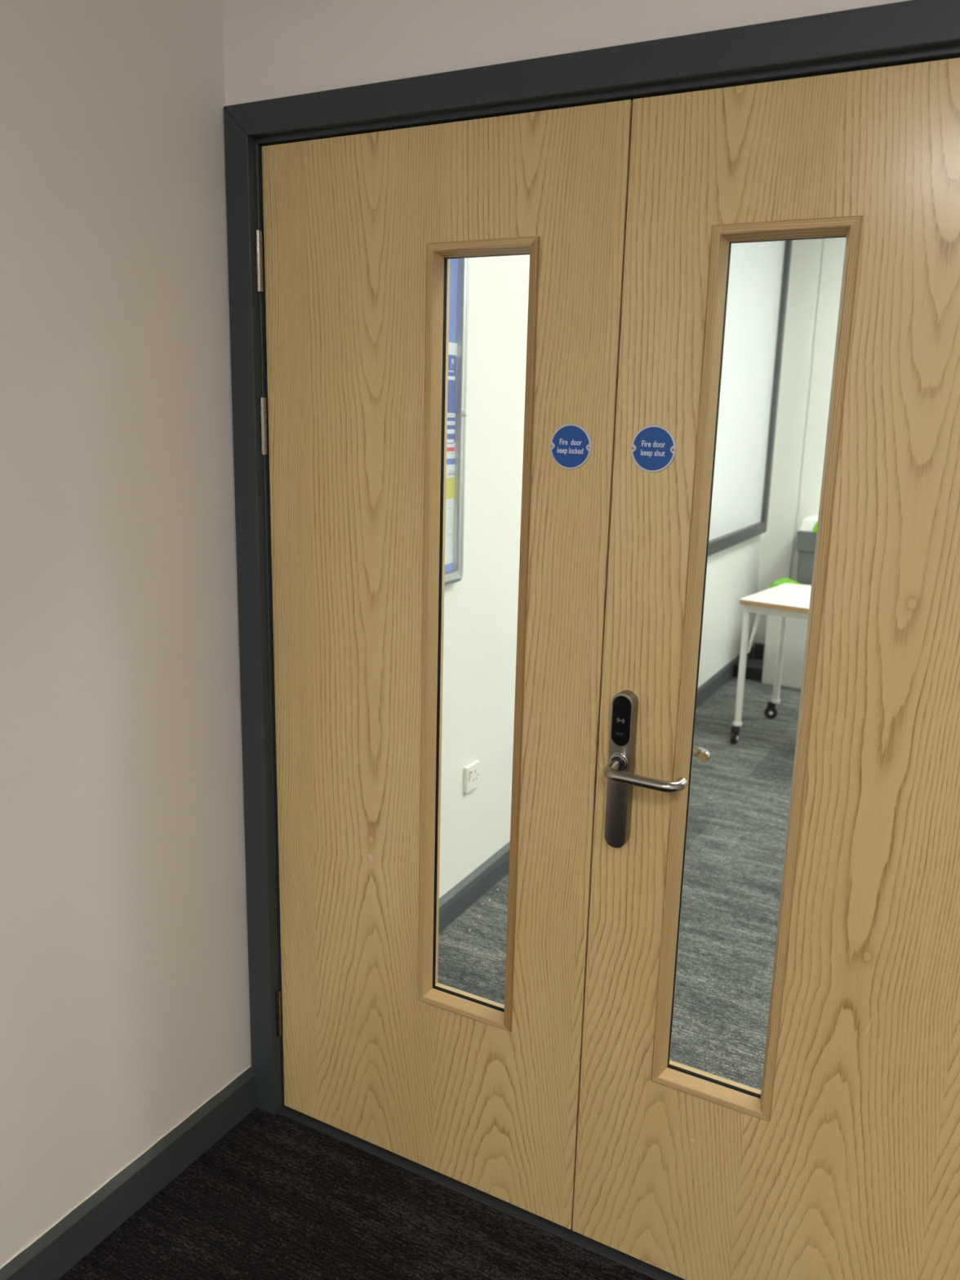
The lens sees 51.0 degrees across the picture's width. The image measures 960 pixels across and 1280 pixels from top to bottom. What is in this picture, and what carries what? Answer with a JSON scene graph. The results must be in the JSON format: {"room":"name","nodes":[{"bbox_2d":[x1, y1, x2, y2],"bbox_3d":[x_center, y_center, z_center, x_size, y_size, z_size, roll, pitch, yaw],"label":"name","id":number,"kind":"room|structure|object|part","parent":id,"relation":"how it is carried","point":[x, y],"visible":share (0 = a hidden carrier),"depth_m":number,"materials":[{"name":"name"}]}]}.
{"room":"school corridor","nodes":[
{"label":"school corridor","id":0,"kind":"room"},
{"bbox_2d":[0,0,763,1266],"bbox_3d":[0.247,-0.723,3.529,0.219,3.000,7.220,8,15,28],"label":"wall","id":1,"kind":"structure","parent":0,"point":[125,997],"depth_m":1.82,"materials":[{"name":"paint"}]},
{"bbox_2d":[0,1066,256,1279],"bbox_3d":[-0.970,1.194,1.504,0.017,0.105,1.872,8,15,28],"label":"baseboard","id":2,"kind":"structure","parent":1,"relation":"attached to","point":[55,1251],"depth_m":1.99,"materials":[{"name":"grey paint"}]},
{"bbox_2d":[444,257,469,585],"bbox_3d":[-0.206,-0.574,2.525,0.042,0.960,0.707,8,14,27],"label":"notice board","id":3,"kind":"object","parent":1,"relation":"attached to","point":[459,268],"visible":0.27,"depth_m":2.79,"materials":[{"name":"blue fabric"}]},
{"bbox_2d":[446,464,454,477],"bbox_3d":[-0.115,-0.461,2.758,0.001,0.034,0.213,8,14,27],"label":"poster","id":4,"kind":"object","parent":3,"relation":"attached to","point":[450,468],"visible":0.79,"depth_m":2.82,"materials":[{"name":"white paper"}]},
{"bbox_2d":[446,342,457,458],"bbox_3d":[-0.116,-0.643,2.705,0.002,0.311,0.229,8,14,27],"label":"poster","id":5,"kind":"object","parent":3,"relation":"attached to","point":[452,347],"visible":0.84,"depth_m":2.77,"materials":[{"name":"white paper"}]},
{"bbox_2d":[444,475,458,564],"bbox_3d":[-0.121,-0.324,2.785,0.001,0.248,0.243,8,14,27],"label":"poster","id":6,"kind":"object","parent":3,"relation":"attached to","point":[449,536],"visible":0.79,"depth_m":2.86,"materials":[{"name":"white paper"}]},
{"bbox_2d":[445,477,454,499],"bbox_3d":[-0.091,-0.423,2.814,0.001,0.059,0.078,8,14,27],"label":"sticky note","id":7,"kind":"object","parent":6,"relation":"attached to","point":[450,487],"visible":0.64,"depth_m":2.83,"materials":[{"name":"yellow paper"}]},
{"bbox_3d":[-0.220,-0.576,2.532,0.009,0.920,0.667,8,14,27],"label":"panel","id":8,"kind":"part","parent":3,"relation":"part of","materials":[{"name":"blue fabric"}]},
{"bbox_3d":[-0.042,-0.631,2.802,0.016,0.019,0.019,8,14,27],"label":"lock knob","id":9,"kind":"part","parent":3,"relation":"part of","materials":[{"name":"white plastic"}]},
{"bbox_2d":[463,760,479,793],"bbox_3d":[-0.024,0.434,3.192,0.016,0.085,0.086,8,14,27],"label":"power socket","id":10,"kind":"object","parent":1,"relation":"attached to","point":[471,775],"visible":1,"depth_m":3.18,"materials":[{"name":"white plastic"}]},
{"bbox_2d":[469,768,472,778],"bbox_3d":[-0.029,0.421,3.167,0.003,0.026,0.018,8,14,27],"label":"switch","id":11,"kind":"object","parent":10,"relation":"attached to","point":[470,770],"depth_m":3.16,"materials":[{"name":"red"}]},
{"bbox_2d":[438,645,753,933],"bbox_3d":[0.664,0.537,4.573,0.020,0.100,4.900,8,14,27],"label":"baseboard","id":12,"kind":"structure","parent":1,"relation":"attached to","point":[460,897],"depth_m":3.36,"materials":[{"name":"grey paint"}]},
{"bbox_2d":[707,240,792,556],"bbox_3d":[1.252,-1.406,5.150,0.049,1.940,2.515,8,14,27],"label":"whiteboard","id":13,"kind":"object","parent":1,"relation":"attached to","point":[759,272],"visible":0.3,"depth_m":5.69,"materials":[{"name":"white ceramic"}]},
{"bbox_3d":[1.228,-0.495,5.358,0.048,0.070,2.515,8,14,27],"label":"frame rail","id":14,"kind":"part","parent":13,"relation":"part of","materials":[{"name":"grey metal"}]},
{"bbox_3d":[1.823,-1.641,6.209,0.048,1.814,0.062,8,14,27],"label":"frame post","id":15,"kind":"part","parent":13,"relation":"part of","materials":[{"name":"grey metal"}]},
{"bbox_2d":[57,657,800,1279],"bbox_3d":[1.487,1.055,2.738,9.400,0.050,13.800,8,15,28],"label":"floor","id":16,"kind":"structure","parent":0,"point":[277,1197],"depth_m":2.17,"materials":[{"name":"carpet"}]},
{"bbox_2d":[278,1105,684,1279],"bbox_3d":[0.280,1.176,1.947,1.672,0.006,0.073,8,15,28],"label":"threshold","id":17,"kind":"object","parent":16,"relation":"on","point":[651,1271],"visible":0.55,"depth_m":2.06,"materials":[{"name":"black rubber"}]},
{"bbox_2d":[734,658,763,680],"bbox_3d":[1.700,0.184,6.279,0.170,0.080,0.200,8,15,28],"label":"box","id":18,"kind":"object","parent":16,"relation":"on","point":[753,671],"visible":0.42,"depth_m":6.19,"materials":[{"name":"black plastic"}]},
{"bbox_2d":[730,582,811,744],"bbox_3d":[1.883,0.197,4.785,1.233,0.730,0.635,11,16,35],"label":"table","id":19,"kind":"object","parent":16,"relation":"on","point":[785,600],"visible":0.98,"depth_m":4.89,"materials":[{"name":"white laminate"}]},
{"bbox_3d":[1.276,0.134,4.899,0.033,0.556,0.033,11,16,35],"label":"leg","id":20,"kind":"part","parent":19,"relation":"part of","materials":[{"name":"white metal"}]},
{"bbox_3d":[1.751,-0.070,4.502,1.182,0.042,0.024,11,16,35],"label":"apron rail","id":21,"kind":"part","parent":19,"relation":"part of","materials":[{"name":"white"}]},
{"bbox_3d":[1.586,0.047,5.314,0.033,0.556,0.033,11,16,35],"label":"leg","id":22,"kind":"part","parent":19,"relation":"part of","materials":[{"name":"white metal"}]},
{"bbox_2d":[761,577,811,689],"bbox_3d":[1.947,-0.036,6.061,0.392,0.619,0.336,8,15,28],"label":"waste bin","id":23,"kind":"object","parent":16,"relation":"on","point":[796,629],"visible":0.22,"depth_m":5.99,"materials":[{"name":"grey plastic"}]},
{"bbox_3d":[1.834,-0.336,6.046,0.132,0.034,0.260,8,15,28],"label":"lid","id":24,"kind":"part","parent":23,"relation":"part of","materials":[{"name":"green plastic"}]},
{"bbox_2d":[795,515,817,585],"bbox_3d":[2.209,-0.278,6.270,0.466,1.010,0.358,8,15,28],"label":"recycling bin","id":25,"kind":"object","parent":16,"relation":"on","point":[806,535],"visible":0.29,"depth_m":6.16,"materials":[{"name":"grey plastic"}]},
{"bbox_3d":[2.225,-0.702,6.182,0.455,0.076,0.331,8,15,28],"label":"lid","id":26,"kind":"part","parent":25,"relation":"part of","materials":[{"name":"white plastic"}]},
{"bbox_2d":[222,0,909,106],"bbox_3d":[1.026,-0.188,1.275,3.372,3.000,0.137,8,15,28],"label":"wall","id":27,"kind":"structure","parent":0,"point":[273,49],"depth_m":1.65,"materials":[{"name":"paint"}]},
{"bbox_2d":[254,99,632,1229],"bbox_3d":[-0.109,0.119,1.938,0.734,2.030,0.064,8,14,26],"label":"door","id":28,"kind":"structure","parent":27,"relation":"in","point":[362,233],"depth_m":1.89,"materials":[{"name":"brown wood"}]},
{"bbox_2d":[550,423,591,469],"bbox_3d":[0.150,-0.322,1.674,0.075,0.075,0.003,8,15,28],"label":"door sign","id":29,"kind":"object","parent":28,"relation":"attached to","point":[571,444],"visible":1,"depth_m":1.67,"materials":[{"name":"blue metal"}]},
{"bbox_2d":[223,0,959,1115],"bbox_3d":[0.318,0.146,1.736,1.780,2.108,0.148,8,15,28],"label":"door frame","id":30,"kind":"structure","parent":27,"relation":"attached to","point":[911,31],"depth_m":1.77,"materials":[{"name":"grey paint"}]},
{"bbox_3d":[-0.464,0.048,2.080,0.066,2.107,0.024,8,15,28],"label":"architrave","id":31,"kind":"part","parent":30,"relation":"part of","materials":[{"name":"grey paint"}]},
{"bbox_3d":[0.313,-0.843,1.454,1.778,0.055,0.024,8,15,28],"label":"architrave","id":32,"kind":"part","parent":30,"relation":"part of","materials":[{"name":"grey paint"}]},
{"bbox_2d":[572,57,959,1279],"bbox_3d":[0.617,0.227,1.547,0.928,2.030,0.215,8,15,28],"label":"door","id":33,"kind":"structure","parent":27,"relation":"in","point":[844,1164],"depth_m":1.58,"materials":[{"name":"brown wood"}]},
{"bbox_3d":[0.242,0.223,1.727,0.039,0.279,0.024,8,15,28],"label":"lock plate","id":34,"kind":"part","parent":33,"relation":"part of","materials":[{"name":"silver metal"}]},
{"bbox_3d":[0.270,0.224,1.651,0.139,0.022,0.060,8,15,28],"label":"lever","id":35,"kind":"part","parent":33,"relation":"part of","materials":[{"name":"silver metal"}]},
{"bbox_2d":[631,424,675,472],"bbox_3d":[0.276,-0.305,1.607,0.075,0.075,0.003,8,15,28],"label":"door sign","id":36,"kind":"object","parent":33,"relation":"attached to","point":[653,447],"visible":1,"depth_m":1.61,"materials":[{"name":"blue metal"}]},
{"bbox_3d":[0.346,0.194,1.792,0.134,0.022,0.042,8,15,28],"label":"lever","id":37,"kind":"part","parent":33,"relation":"part of","materials":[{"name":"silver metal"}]},
{"bbox_2d":[752,237,845,657],"bbox_3d":[4.609,-1.009,5.271,6.600,3.000,0.500,8,15,28],"label":"wall","id":38,"kind":"structure","parent":0,"point":[816,265],"depth_m":6.32,"materials":[{"name":"white paint"}]},
{"bbox_2d":[753,643,764,659],"bbox_3d":[1.919,0.082,6.707,0.183,0.100,0.018,8,15,28],"label":"baseboard","id":39,"kind":"structure","parent":38,"relation":"attached to","point":[758,653],"depth_m":6.73,"materials":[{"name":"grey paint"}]}
]}

